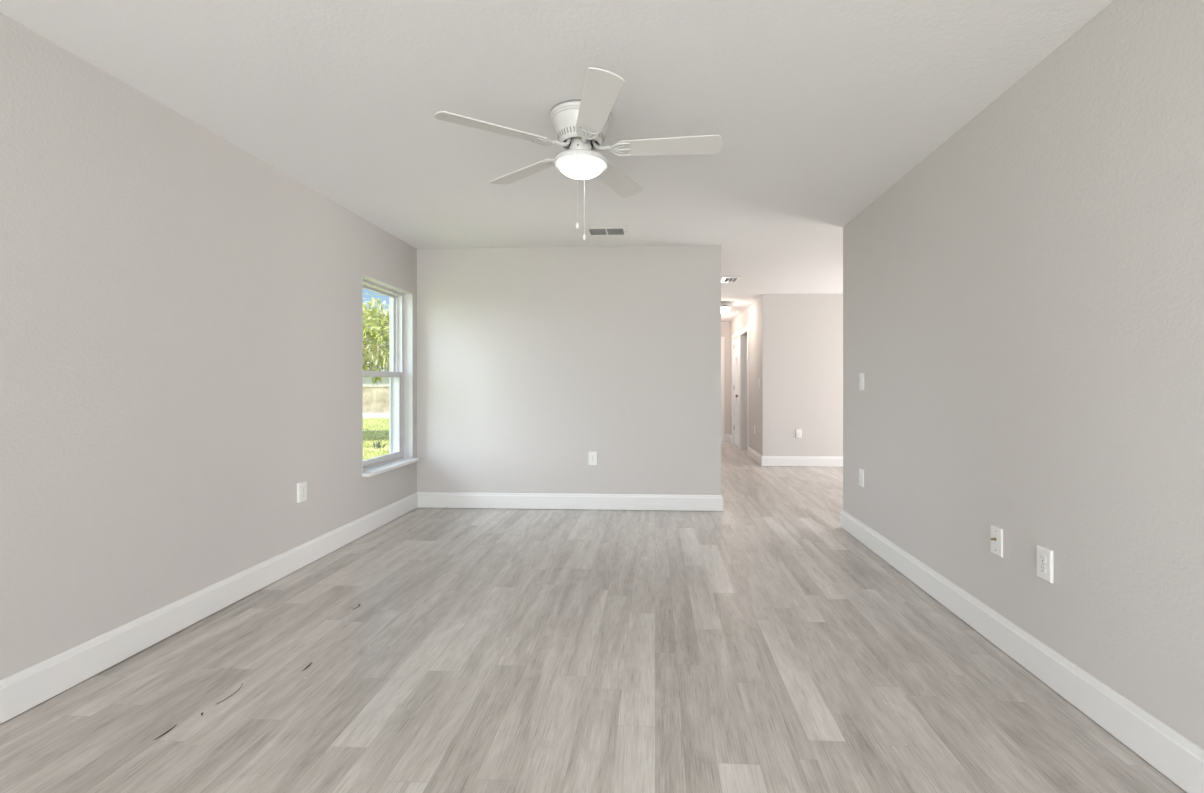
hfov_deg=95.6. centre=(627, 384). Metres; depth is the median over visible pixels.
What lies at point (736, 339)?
door
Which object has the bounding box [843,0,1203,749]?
wall
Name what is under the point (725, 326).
wall
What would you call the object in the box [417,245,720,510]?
wall
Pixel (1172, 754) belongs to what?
baseboard
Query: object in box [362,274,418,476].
window
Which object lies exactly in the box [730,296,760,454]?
wall
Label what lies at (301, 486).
electrical outlet
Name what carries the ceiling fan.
hanging from the ceiling
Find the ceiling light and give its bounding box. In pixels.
[721,302,731,312]
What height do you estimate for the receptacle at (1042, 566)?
0.028 m
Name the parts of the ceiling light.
lamp shade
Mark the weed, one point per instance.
(378, 445)
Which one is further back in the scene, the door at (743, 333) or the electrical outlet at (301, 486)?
the door at (743, 333)
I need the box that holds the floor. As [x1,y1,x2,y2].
[0,441,1186,792]
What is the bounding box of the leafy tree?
[363,291,388,385]
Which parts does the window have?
sash, sash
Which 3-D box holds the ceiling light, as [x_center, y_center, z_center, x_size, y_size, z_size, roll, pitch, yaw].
[1.484,-1.196,8.555,0.306,0.160,0.298,0,0,3]
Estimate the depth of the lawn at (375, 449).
15.57 m
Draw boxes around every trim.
[721,337,723,440]
[732,331,738,448]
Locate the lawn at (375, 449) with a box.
[363,418,388,459]
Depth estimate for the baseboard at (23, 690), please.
2.47 m
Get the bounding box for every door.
[734,338,737,445]
[739,325,748,454]
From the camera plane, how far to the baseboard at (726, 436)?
11.10 m
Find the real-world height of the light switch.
0.124 m
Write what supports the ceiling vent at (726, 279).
in the ceiling
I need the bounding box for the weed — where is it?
[367,441,385,447]
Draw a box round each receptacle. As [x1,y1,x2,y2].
[1040,554,1045,562]
[1040,564,1045,572]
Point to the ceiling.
(818, 108)
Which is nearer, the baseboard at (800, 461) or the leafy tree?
the baseboard at (800, 461)
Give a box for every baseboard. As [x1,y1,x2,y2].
[0,492,417,723]
[417,492,722,510]
[724,434,728,440]
[748,447,842,466]
[840,509,1203,792]
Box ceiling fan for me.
[434,67,722,239]
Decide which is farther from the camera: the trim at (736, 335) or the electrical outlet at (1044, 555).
the trim at (736, 335)
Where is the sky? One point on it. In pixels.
(367, 381)
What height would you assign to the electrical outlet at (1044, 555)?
0.124 m
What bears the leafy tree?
on the lawn at (375, 449)
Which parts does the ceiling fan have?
blade, blade, pull chain, lamp shade, pull chain, blade, blade, blade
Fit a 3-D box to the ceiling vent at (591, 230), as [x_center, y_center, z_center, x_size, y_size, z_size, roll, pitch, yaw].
[-0.169,-1.272,4.531,0.354,0.009,0.290,0,0,3]
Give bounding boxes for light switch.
[860,373,863,389]
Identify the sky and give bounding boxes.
[363,361,388,385]
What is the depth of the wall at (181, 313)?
2.41 m
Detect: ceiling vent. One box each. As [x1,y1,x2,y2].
[585,225,629,236]
[721,276,741,282]
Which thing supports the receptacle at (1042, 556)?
attached to the electrical outlet at (1044, 555)
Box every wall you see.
[0,13,416,679]
[363,386,388,417]
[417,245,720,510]
[721,322,729,434]
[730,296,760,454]
[761,294,842,466]
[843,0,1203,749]
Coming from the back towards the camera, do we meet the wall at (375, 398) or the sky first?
the sky
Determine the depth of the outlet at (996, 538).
2.42 m
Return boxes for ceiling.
[0,0,1113,321]
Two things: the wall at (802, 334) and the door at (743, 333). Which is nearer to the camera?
the wall at (802, 334)
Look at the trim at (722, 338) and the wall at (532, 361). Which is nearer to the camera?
the wall at (532, 361)
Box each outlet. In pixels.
[297,481,306,502]
[589,452,596,464]
[796,429,801,437]
[859,469,863,486]
[990,525,1002,556]
[1037,545,1052,582]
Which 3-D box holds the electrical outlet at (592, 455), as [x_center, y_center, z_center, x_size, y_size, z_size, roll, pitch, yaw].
[-0.326,0.687,5.052,0.079,0.124,0.010,0,0,3]
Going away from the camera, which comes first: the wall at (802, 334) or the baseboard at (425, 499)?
the baseboard at (425, 499)
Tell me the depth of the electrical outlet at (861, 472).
4.01 m
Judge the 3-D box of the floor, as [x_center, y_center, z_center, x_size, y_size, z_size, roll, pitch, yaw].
[1.524,1.213,3.719,7.566,0.100,14.820,0,0,3]
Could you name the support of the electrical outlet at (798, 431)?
attached to the wall at (802, 334)

